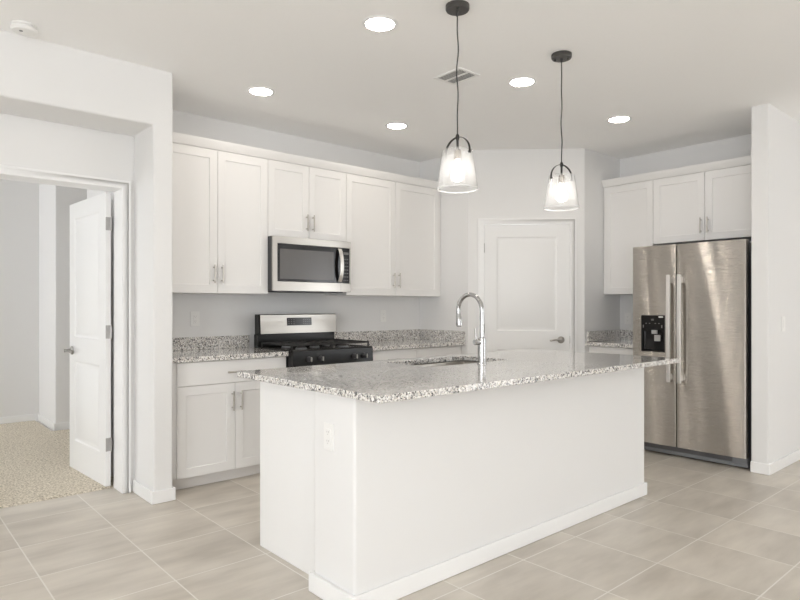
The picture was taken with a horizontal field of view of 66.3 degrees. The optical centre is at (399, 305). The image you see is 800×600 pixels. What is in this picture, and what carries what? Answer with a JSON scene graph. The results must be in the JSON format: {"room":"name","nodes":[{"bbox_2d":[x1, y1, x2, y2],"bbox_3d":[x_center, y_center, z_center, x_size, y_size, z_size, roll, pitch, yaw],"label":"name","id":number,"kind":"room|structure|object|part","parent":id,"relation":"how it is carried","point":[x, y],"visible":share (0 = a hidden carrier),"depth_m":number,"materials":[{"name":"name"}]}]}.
{"room":"kitchen","nodes":[
{"label":"kitchen","id":0,"kind":"room"},
{"bbox_2d":[0,179,38,416],"bbox_3d":[-5.480,-0.122,5.341,4.070,2.780,0.120,0,0,-41],"label":"wall","id":1,"kind":"structure","parent":0,"point":[19,201],"depth_m":6.51,"materials":[{"name":"white paint"}]},
{"bbox_2d":[0,413,69,430],"bbox_3d":[-4.790,1.206,5.367,4.880,0.082,0.752,0,0,-41],"label":"baseboard","id":2,"kind":"structure","parent":1,"relation":"attached to","point":[53,426],"depth_m":6.43,"materials":[{"name":"white paint"}]},
{"bbox_2d":[39,184,86,422],"bbox_3d":[-3.351,-0.122,6.722,0.950,2.780,0.860,0,0,-41],"label":"wall","id":3,"kind":"structure","parent":0,"point":[55,202],"depth_m":6.17,"materials":[{"name":"white paint"}]},
{"bbox_2d":[0,113,133,491],"bbox_3d":[-3.522,-0.122,2.716,4.700,2.780,0.169,0,0,-41],"label":"wall","id":4,"kind":"structure","parent":0,"point":[26,142],"depth_m":3.87,"materials":[{"name":"white paint"}]},
{"bbox_2d":[0,30,172,490],"bbox_3d":[-3.343,-0.122,2.516,4.706,2.780,0.365,0,0,-41],"label":"wall","id":5,"kind":"structure","parent":0,"point":[40,79],"depth_m":3.86,"materials":[{"name":"white paint"}]},
{"bbox_2d":[0,164,130,493],"bbox_3d":[-2.189,0.207,3.876,0.883,2.083,0.188,0,0,-41],"label":"trim","id":6,"kind":"structure","parent":5,"relation":"attached to","point":[121,189],"depth_m":4.09,"materials":[{"name":"white paint"}]},
{"bbox_2d":[133,480,175,504],"bbox_3d":[-1.613,1.206,4.018,0.152,0.082,0.360,0,0,-41],"label":"baseboard","id":7,"kind":"structure","parent":5,"relation":"attached to","point":[165,495],"depth_m":3.90,"materials":[{"name":"white paint"}]},
{"bbox_2d":[87,189,111,473],"bbox_3d":[-1.966,-0.122,5.110,1.000,2.780,0.730,0,0,-41],"label":"wall","id":8,"kind":"structure","parent":0,"point":[90,193],"depth_m":4.56,"materials":[{"name":"white paint"}]},
{"bbox_2d":[112,192,113,476],"bbox_3d":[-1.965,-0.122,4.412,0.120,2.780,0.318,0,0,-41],"label":"door frame","id":9,"kind":"structure","parent":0,"point":[112,192],"depth_m":4.47,"materials":[{"name":"white paint"}]},
{"bbox_2d":[64,192,111,486],"bbox_3d":[-2.258,0.230,4.452,0.151,2.008,0.767,0,0,-45],"label":"door","id":10,"kind":"structure","parent":9,"relation":"in","point":[90,218],"depth_m":4.38,"materials":[{"name":"white paint"}]},
{"bbox_3d":[-2.515,0.339,4.645,0.058,0.066,0.066,0,0,-45],"label":"handle","id":11,"kind":"part","parent":10,"relation":"part of","materials":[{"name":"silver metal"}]},
{"bbox_2d":[173,110,419,347],"bbox_3d":[-0.863,-0.122,5.514,2.989,2.780,0.119,0,0,-41],"label":"wall","id":12,"kind":"structure","parent":0,"point":[220,314],"depth_m":5.31,"materials":[{"name":"white paint"}]},
{"bbox_2d":[191,312,199,326],"bbox_3d":[-1.598,0.103,4.781,0.072,0.116,0.009,0,0,-41],"label":"power outlet","id":13,"kind":"object","parent":12,"relation":"attached to","point":[195,316],"visible":1,"depth_m":4.78,"materials":[{"name":"white plastic"}]},
{"bbox_2d":[193,315,196,322],"bbox_3d":[-1.597,0.103,4.780,0.034,0.068,0.003,0,0,-41],"label":"socket","id":14,"kind":"object","parent":13,"relation":"attached to","point":[194,316],"depth_m":4.78,"materials":[{"name":"grey plastic"}]},
{"bbox_2d":[173,335,248,350],"bbox_3d":[-1.593,0.293,4.778,0.906,0.100,0.020,0,0,-41],"label":"backsplash","id":15,"kind":"structure","parent":12,"relation":"attached to","point":[239,341],"depth_m":4.85,"materials":[{"name":"stone"}]},
{"bbox_2d":[173,143,267,293],"bbox_3d":[-1.479,-0.628,4.648,0.906,1.068,0.364,0,0,-41],"label":"upper cabinet","id":16,"kind":"object","parent":12,"relation":"attached to","point":[220,198],"visible":0.8,"depth_m":4.57,"materials":[{"name":"white paint"}]},
{"bbox_3d":[-1.520,-0.624,4.430,0.416,1.060,0.020,0,0,-41],"label":"door","id":17,"kind":"part","parent":16,"relation":"part of","materials":[{"name":"white paint"}]},
{"bbox_3d":[-1.370,-0.236,4.525,0.011,0.136,0.036,0,0,-41],"label":"handle","id":18,"kind":"part","parent":16,"relation":"part of","materials":[{"name":"silver metal"}]},
{"bbox_3d":[-1.206,-0.624,4.707,0.415,1.060,0.020,0,0,-41],"label":"door","id":19,"kind":"part","parent":16,"relation":"part of","materials":[{"name":"white paint"}]},
{"bbox_2d":[267,159,345,241],"bbox_3d":[-0.852,-0.857,5.200,0.762,0.610,0.364,0,0,-41],"label":"upper cabinet","id":20,"kind":"object","parent":12,"relation":"attached to","point":[307,202],"visible":0.84,"depth_m":5.07,"materials":[{"name":"white paint"}]},
{"bbox_3d":[-0.905,-0.853,4.971,0.378,0.602,0.020,0,0,-41],"label":"door","id":21,"kind":"part","parent":20,"relation":"part of","materials":[{"name":"white paint"}]},
{"bbox_3d":[-0.766,-0.684,5.057,0.011,0.136,0.036,0,0,-41],"label":"handle","id":22,"kind":"part","parent":20,"relation":"part of","materials":[{"name":"silver metal"}]},
{"bbox_2d":[268,236,350,292],"bbox_3d":[-0.824,-0.331,5.168,0.760,0.437,0.443,0,0,-41],"label":"microwave oven","id":23,"kind":"object","parent":20,"relation":"attached to","point":[295,265],"visible":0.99,"depth_m":5.00,"materials":[{"name":"grey metal"}]},
{"bbox_3d":[-0.730,-0.343,5.022,0.620,0.299,0.003,0,0,-41],"label":"door glass","id":24,"kind":"part","parent":23,"relation":"part of","materials":[{"name":"black glass"}]},
{"bbox_3d":[-0.501,-0.344,5.189,0.036,0.284,0.046,0,0,-41],"label":"handle","id":25,"kind":"part","parent":23,"relation":"part of","materials":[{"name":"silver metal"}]},
{"bbox_3d":[-0.464,-0.343,5.255,0.078,0.299,0.003,0,0,-41],"label":"control panel","id":26,"kind":"part","parent":23,"relation":"part of","materials":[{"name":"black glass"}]},
{"bbox_3d":[-0.619,-0.853,5.223,0.378,0.602,0.020,0,0,-41],"label":"door","id":27,"kind":"part","parent":20,"relation":"part of","materials":[{"name":"white paint"}]},
{"bbox_2d":[325,173,440,296],"bbox_3d":[-0.120,-0.628,5.844,1.186,1.068,0.364,0,0,-41],"label":"upper cabinet","id":28,"kind":"object","parent":12,"relation":"attached to","point":[393,229],"visible":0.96,"depth_m":5.68,"materials":[{"name":"white paint"}]},
{"bbox_2d":[173,132,442,189],"bbox_3d":[-0.651,-1.195,5.184,2.856,0.066,0.040,0,0,-41],"label":"crown molding","id":29,"kind":"structure","parent":28,"relation":"on","point":[180,138],"depth_m":5.00,"materials":[{"name":"white paint"}]},
{"bbox_3d":[-0.262,-0.624,5.537,0.565,1.060,0.020,0,0,-41],"label":"door","id":30,"kind":"part","parent":28,"relation":"part of","materials":[{"name":"white paint"}]},
{"bbox_3d":[-0.054,-0.236,5.683,0.011,0.136,0.036,0,0,-41],"label":"handle","id":31,"kind":"part","parent":28,"relation":"part of","materials":[{"name":"silver metal"}]},
{"bbox_3d":[0.166,-0.624,5.914,0.569,1.060,0.020,0,0,-41],"label":"door","id":32,"kind":"part","parent":28,"relation":"part of","materials":[{"name":"white paint"}]},
{"bbox_2d":[334,329,464,340],"bbox_3d":[-0.026,0.293,5.744,1.182,0.100,0.639,0,0,-41],"label":"backsplash","id":33,"kind":"structure","parent":12,"relation":"attached to","point":[383,335],"depth_m":6.03,"materials":[{"name":"stone"}]},
{"bbox_2d":[0,0,799,161],"bbox_3d":[0.820,-1.552,2.853,11.800,0.120,12.800,0,0,-41],"label":"ceiling","id":34,"kind":"structure","parent":0,"point":[686,73],"depth_m":3.73,"materials":[{"name":"white paint"}]},
{"bbox_2d":[10,20,37,36],"bbox_3d":[-1.998,-1.470,3.257,0.126,0.044,0.126,0,0,-41],"label":"smoke detector","id":35,"kind":"object","parent":34,"relation":"attached to","point":[21,27],"visible":1,"depth_m":3.22,"materials":[{"name":"white plastic"}]},
{"bbox_2d":[247,86,274,95],"bbox_3d":[-0.966,-1.488,4.256,0.192,0.008,0.192,0,0,-41],"label":"recessed light","id":36,"kind":"object","parent":34,"relation":"in","point":[256,90],"visible":1,"depth_m":4.25,"materials":[{"name":"white plastic"}]},
{"bbox_2d":[362,15,397,31],"bbox_3d":[-0.106,-1.488,3.238,0.192,0.008,0.192,0,0,-41],"label":"recessed light","id":37,"kind":"object","parent":34,"relation":"in","point":[377,23],"visible":1,"depth_m":3.23,"materials":[{"name":"white paint"}]},
{"bbox_2d":[385,122,407,128],"bbox_3d":[-0.026,-1.488,5.070,0.192,0.008,0.192,0,0,-41],"label":"recessed light","id":38,"kind":"object","parent":34,"relation":"in","point":[394,125],"visible":1,"depth_m":5.05,"materials":[{"name":"white plastic"}]},
{"bbox_2d":[433,67,479,84],"bbox_3d":[0.367,-1.488,3.980,0.192,0.006,0.236,0,0,-41],"label":"ceiling vent","id":39,"kind":"object","parent":34,"relation":"in","point":[463,75],"visible":1,"depth_m":3.97,"materials":[{"name":"white plastic"}]},
{"bbox_2d":[437,0,477,192],"bbox_3d":[0.286,-1.035,3.045,0.207,0.914,0.207,0,0,-43],"label":"pendant light","id":40,"kind":"object","parent":34,"relation":"hanging from","point":[456,8],"visible":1,"depth_m":3.03,"materials":[{"name":"grey"}]},
{"bbox_3d":[0.286,-0.806,3.045,0.018,0.092,0.018,0,0,-43],"label":"stem","id":41,"kind":"part","parent":40,"relation":"part of","materials":[{"name":"brown metal"}]},
{"bbox_2d":[454,149,460,159],"bbox_3d":[0.286,-0.751,3.045,0.038,0.052,0.038,0,0,-43],"label":"socket","id":42,"kind":"object","parent":40,"relation":"attached to","point":[457,152],"depth_m":3.03,"materials":[{"name":"white metal"}]},
{"bbox_3d":[0.286,-0.677,3.045,0.202,0.188,0.202,0,0,-43],"label":"lamp shade","id":43,"kind":"part","parent":40,"relation":"part of","materials":[{"name":"clear glass"}]},
{"bbox_3d":[0.285,-1.149,3.045,0.012,0.605,0.014,0,0,-43],"label":"cord","id":44,"kind":"part","parent":40,"relation":"part of","materials":[{"name":"grey plastic"}]},
{"bbox_3d":[0.286,-0.670,3.045,0.060,0.108,0.060,0,0,-43],"label":"bulb","id":45,"kind":"part","parent":40,"relation":"part of","materials":[{"name":"white glass"}]},
{"bbox_2d":[507,76,536,86],"bbox_3d":[0.811,-1.488,4.076,0.192,0.008,0.192,0,0,-41],"label":"recessed light","id":46,"kind":"object","parent":34,"relation":"in","point":[523,81],"visible":1,"depth_m":4.06,"materials":[{"name":"white plastic"}]},
{"bbox_2d":[544,50,579,210],"bbox_3d":[0.959,-1.035,3.637,0.207,0.914,0.207,0,0,-26],"label":"pendant light","id":47,"kind":"object","parent":34,"relation":"hanging from","point":[561,56],"visible":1,"depth_m":3.63,"materials":[{"name":"white"}]},
{"bbox_3d":[0.959,-0.806,3.637,0.018,0.092,0.018,0,0,-26],"label":"stem","id":48,"kind":"part","parent":47,"relation":"part of","materials":[{"name":"brown metal"}]},
{"bbox_2d":[558,175,564,183],"bbox_3d":[0.959,-0.751,3.637,0.038,0.052,0.038,0,0,-26],"label":"socket","id":49,"kind":"object","parent":47,"relation":"attached to","point":[561,178],"depth_m":3.62,"materials":[{"name":"white metal"}]},
{"bbox_3d":[0.959,-0.677,3.637,0.202,0.188,0.202,0,0,-26],"label":"lamp shade","id":50,"kind":"part","parent":47,"relation":"part of","materials":[{"name":"clear glass"}]},
{"bbox_3d":[0.959,-1.149,3.638,0.014,0.605,0.012,0,0,-26],"label":"cord","id":51,"kind":"part","parent":47,"relation":"part of","materials":[{"name":"grey plastic"}]},
{"bbox_3d":[0.959,-0.670,3.637,0.060,0.108,0.060,0,0,-26],"label":"bulb","id":52,"kind":"part","parent":47,"relation":"part of","materials":[{"name":"white glass"}]},
{"bbox_2d":[606,115,631,122],"bbox_3d":[1.749,-1.488,4.894,0.192,0.008,0.192,0,0,-41],"label":"recessed light","id":53,"kind":"object","parent":34,"relation":"in","point":[622,118],"visible":1,"depth_m":4.89,"materials":[{"name":"white plastic"}]},
{"bbox_2d":[0,421,799,599],"bbox_3d":[0.820,1.298,2.853,11.800,0.100,12.800,0,0,-41],"label":"floor","id":54,"kind":"structure","parent":0,"point":[701,529],"depth_m":3.11,"materials":[{"name":"beige tile"}]},
{"bbox_2d":[0,421,113,508],"bbox_3d":[-3.300,1.240,5.097,2.980,0.014,3.108,0,0,-41],"label":"carpet","id":55,"kind":"object","parent":54,"relation":"on","point":[34,459],"visible":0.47,"depth_m":4.68,"materials":[{"name":"beige carpet"}]},
{"bbox_2d":[173,356,285,489],"bbox_3d":[-1.387,0.814,4.543,0.904,0.867,0.644,0,0,-41],"label":"base cabinet","id":56,"kind":"object","parent":54,"relation":"on","point":[216,411],"visible":0.7,"depth_m":4.26,"materials":[{"name":"white paint"}]},
{"bbox_3d":[-1.333,0.852,4.221,0.414,0.613,0.020,0,0,-41],"label":"door","id":57,"kind":"part","parent":56,"relation":"part of","materials":[{"name":"white paint"}]},
{"bbox_2d":[173,335,287,362],"bbox_3d":[-1.388,0.310,4.546,0.906,0.135,0.639,0,0,-41],"label":"countertop","id":58,"kind":"structure","parent":56,"relation":"on","point":[210,348],"depth_m":4.68,"materials":[{"name":"stone"}]},
{"bbox_3d":[-1.177,0.463,4.359,0.830,0.158,0.020,0,0,-41],"label":"drawer","id":59,"kind":"part","parent":56,"relation":"part of","materials":[{"name":"white paint"}]},
{"bbox_3d":[-1.177,0.670,4.322,0.011,0.136,0.036,0,0,-41],"label":"handle","id":60,"kind":"part","parent":56,"relation":"part of","materials":[{"name":"silver metal"}]},
{"bbox_3d":[-1.021,0.852,4.496,0.412,0.613,0.020,0,0,-41],"label":"door","id":61,"kind":"part","parent":56,"relation":"part of","materials":[{"name":"white paint"}]},
{"bbox_2d":[254,314,372,366],"bbox_3d":[-0.703,0.658,5.035,0.762,1.177,0.711,0,0,-41],"label":"gas range","id":62,"kind":"object","parent":54,"relation":"on","point":[308,339],"visible":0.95,"depth_m":5.02,"materials":[{"name":"black metal"}]},
{"bbox_2d":[256,344,366,352],"bbox_3d":[-0.702,0.342,5.034,0.762,0.020,0.555,0,0,-41],"label":"cooktop","id":63,"kind":"object","parent":62,"relation":"in","point":[330,348],"depth_m":4.91,"materials":[{"name":"black metal"}]},
{"bbox_3d":[-0.519,0.396,4.827,0.762,0.125,0.037,0,0,-41],"label":"control panel","id":64,"kind":"part","parent":62,"relation":"part of","materials":[{"name":"black metal"}]},
{"bbox_2d":[373,348,416,360],"bbox_3d":[-0.252,0.814,5.542,0.572,0.867,0.644,0,0,-41],"label":"base cabinet","id":65,"kind":"object","parent":54,"relation":"on","point":[412,352],"visible":0.1,"depth_m":5.34,"materials":[{"name":"white paint"}]},
{"bbox_2d":[417,345,460,357],"bbox_3d":[0.191,0.814,5.931,0.605,0.867,0.644,0,0,-41],"label":"base cabinet","id":66,"kind":"object","parent":54,"relation":"on","point":[444,350],"visible":0.09,"depth_m":5.70,"materials":[{"name":"white paint"}]},
{"bbox_2d":[334,329,464,350],"bbox_3d":[-0.026,0.310,5.744,1.182,0.135,0.639,0,0,-41],"label":"countertop","id":67,"kind":"structure","parent":66,"relation":"on","point":[412,338],"depth_m":5.91,"materials":[{"name":"stone"}]},
{"bbox_2d":[260,368,646,599],"bbox_3d":[0.419,0.806,3.587,2.431,0.883,0.918,0,0,-41],"label":"kitchen island","id":68,"kind":"object","parent":54,"relation":"on","point":[411,496],"visible":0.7,"depth_m":2.92,"materials":[{"name":"white paint"}]},
{"bbox_2d":[324,422,333,451],"bbox_3d":[-0.302,0.554,2.591,0.009,0.116,0.072,0,0,-41],"label":"power outlet","id":69,"kind":"object","parent":68,"relation":"attached to","point":[328,427],"visible":1,"depth_m":2.58,"materials":[{"name":"white plastic"}]},
{"bbox_2d":[326,428,330,444],"bbox_3d":[-0.304,0.554,2.590,0.003,0.068,0.034,0,0,-41],"label":"socket","id":70,"kind":"object","parent":69,"relation":"attached to","point":[328,430],"depth_m":2.58,"materials":[{"name":"grey plastic"}]},
{"bbox_2d":[237,349,679,403],"bbox_3d":[0.477,0.349,3.521,2.482,0.030,1.144,0,0,-41],"label":"island countertop","id":71,"kind":"structure","parent":68,"relation":"on","point":[393,380],"depth_m":3.08,"materials":[{"name":"stone"}]},
{"bbox_2d":[414,360,477,366],"bbox_3d":[0.297,0.472,3.719,0.730,0.215,0.430,0,0,-41],"label":"sink","id":72,"kind":"object","parent":71,"relation":"in","point":[461,361],"visible":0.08,"depth_m":3.98,"materials":[{"name":"grey metal"}]},
{"bbox_2d":[456,292,486,363],"bbox_3d":[0.400,0.128,3.572,0.093,0.412,0.224,0,0,-41],"label":"kitchen faucet","id":73,"kind":"object","parent":71,"relation":"on","point":[481,341],"visible":1,"depth_m":3.51,"materials":[{"name":"silver metal"}]},
{"bbox_3d":[0.616,1.206,3.363,2.431,0.082,0.321,0,0,-41],"label":"baseboard","id":74,"kind":"part","parent":68,"relation":"part of","materials":[{"name":"white paint"}]},
{"bbox_2d":[589,346,632,354],"bbox_3d":[2.174,0.814,5.835,0.644,0.867,0.518,0,0,-41],"label":"base cabinet","id":75,"kind":"object","parent":54,"relation":"on","point":[593,349],"visible":0.06,"depth_m":5.65,"materials":[{"name":"white paint"}]},
{"bbox_2d":[586,330,632,347],"bbox_3d":[2.179,0.310,5.833,0.638,0.135,0.529,0,0,-41],"label":"countertop","id":76,"kind":"structure","parent":75,"relation":"on","point":[606,338],"depth_m":5.92,"materials":[{"name":"stone"}]},
{"bbox_2d":[633,239,750,467],"bbox_3d":[2.570,0.369,5.188,0.826,1.756,0.903,0,0,-41],"label":"refrigerator","id":77,"kind":"object","parent":54,"relation":"on","point":[692,301],"visible":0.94,"depth_m":4.88,"materials":[{"name":"grey metal"}]},
{"bbox_3d":[2.149,0.326,5.170,0.058,1.660,0.374,0,0,-41],"label":"freezer door","id":78,"kind":"part","parent":77,"relation":"part of","materials":[{"name":"silver metal"}]},
{"bbox_3d":[2.193,0.186,5.013,0.028,0.880,0.030,0,0,-41],"label":"handle","id":79,"kind":"part","parent":77,"relation":"part of","materials":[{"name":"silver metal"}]},
{"bbox_3d":[2.251,0.186,4.947,0.028,0.880,0.030,0,0,-41],"label":"handle","id":80,"kind":"part","parent":77,"relation":"part of","materials":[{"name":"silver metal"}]},
{"bbox_3d":[2.450,0.326,4.828,0.058,1.660,0.521,0,0,-41],"label":"fridge door","id":81,"kind":"part","parent":77,"relation":"part of","materials":[{"name":"silver metal"}]},
{"bbox_2d":[420,150,467,353],"bbox_3d":[0.464,-0.122,6.154,0.093,2.780,0.671,0,0,-41],"label":"wall","id":82,"kind":"structure","parent":0,"point":[438,312],"depth_m":6.04,"materials":[{"name":"white paint"}]},
{"bbox_2d":[468,148,583,353],"bbox_3d":[1.203,-0.122,5.895,1.100,2.780,0.110,0,0,3],"label":"wall","id":83,"kind":"structure","parent":0,"point":[512,183],"depth_m":5.84,"materials":[{"name":"white paint"}]},
{"bbox_2d":[484,224,569,351],"bbox_3d":[1.205,0.232,5.827,0.817,2.012,0.093,0,0,3],"label":"door","id":84,"kind":"structure","parent":83,"relation":"in","point":[527,267],"depth_m":5.84,"materials":[{"name":"white paint"}]},
{"bbox_2d":[478,218,576,351],"bbox_3d":[1.212,0.207,5.885,0.930,2.084,0.128,0,0,3],"label":"trim","id":85,"kind":"structure","parent":83,"relation":"attached to","point":[481,221],"depth_m":5.81,"materials":[{"name":"white paint"}]},
{"bbox_2d":[584,148,619,351],"bbox_3d":[1.962,-0.122,6.066,0.657,2.780,0.105,0,0,-41],"label":"wall","id":86,"kind":"structure","parent":0,"point":[601,310],"depth_m":5.95,"materials":[{"name":"white paint"}]},
{"bbox_2d":[587,330,632,341],"bbox_3d":[2.186,0.293,5.840,0.618,0.100,0.529,0,0,-41],"label":"backsplash","id":87,"kind":"structure","parent":86,"relation":"attached to","point":[605,335],"depth_m":6.07,"materials":[{"name":"stone"}]},
{"bbox_2d":[620,134,750,329],"bbox_3d":[2.745,-0.122,5.766,0.120,2.780,1.590,0,0,-41],"label":"wall","id":88,"kind":"structure","parent":0,"point":[740,146],"depth_m":5.80,"materials":[{"name":"white paint"}]},
{"bbox_2d":[625,313,630,323],"bbox_3d":[2.297,0.128,6.177,0.009,0.116,0.072,0,0,-41],"label":"power outlet","id":89,"kind":"object","parent":88,"relation":"attached to","point":[627,315],"visible":1,"depth_m":6.17,"materials":[{"name":"white plastic"}]},
{"bbox_2d":[604,180,657,294],"bbox_3d":[2.272,-0.637,5.927,0.374,1.050,0.509,0,0,-41],"label":"upper cabinet","id":90,"kind":"object","parent":88,"relation":"attached to","point":[628,208],"visible":0.6,"depth_m":5.86,"materials":[{"name":"white paint"}]},
{"bbox_2d":[653,164,750,244],"bbox_3d":[2.763,-0.865,5.369,0.374,0.595,0.974,0,0,-41],"label":"upper cabinet","id":91,"kind":"object","parent":88,"relation":"attached to","point":[715,205],"visible":0.81,"depth_m":5.30,"materials":[{"name":"white paint"}]},
{"bbox_2d":[602,155,750,187],"bbox_3d":[2.482,-1.195,5.462,0.040,0.066,1.485,0,0,-41],"label":"crown molding","id":92,"kind":"structure","parent":91,"relation":"on","point":[746,160],"depth_m":5.44,"materials":[{"name":"white paint"}]},
{"bbox_3d":[2.486,-0.861,5.469,0.020,0.587,0.455,0,0,-41],"label":"door","id":93,"kind":"part","parent":91,"relation":"part of","materials":[{"name":"white paint"}]},
{"bbox_3d":[2.599,-0.695,5.300,0.036,0.136,0.011,0,0,-41],"label":"handle","id":94,"kind":"part","parent":91,"relation":"part of","materials":[{"name":"silver metal"}]},
{"bbox_3d":[2.638,-0.695,5.256,0.036,0.136,0.011,0,0,-41],"label":"handle","id":95,"kind":"part","parent":91,"relation":"part of","materials":[{"name":"silver metal"}]},
{"bbox_3d":[2.789,-0.861,5.125,0.020,0.587,0.456,0,0,-41],"label":"door","id":96,"kind":"part","parent":91,"relation":"part of","materials":[{"name":"white paint"}]},
{"bbox_2d":[751,104,799,463],"bbox_3d":[3.906,-0.122,5.642,3.280,2.780,0.120,0,0,-41],"label":"wall","id":97,"kind":"structure","parent":0,"point":[775,135],"depth_m":4.61,"materials":[{"name":"white paint"}]},
{"bbox_2d":[750,449,799,474],"bbox_3d":[3.898,1.206,5.627,3.273,0.082,0.133,0,0,-41],"label":"baseboard","id":98,"kind":"structure","parent":97,"relation":"attached to","point":[755,467],"depth_m":4.59,"materials":[{"name":"white paint"}]}
]}

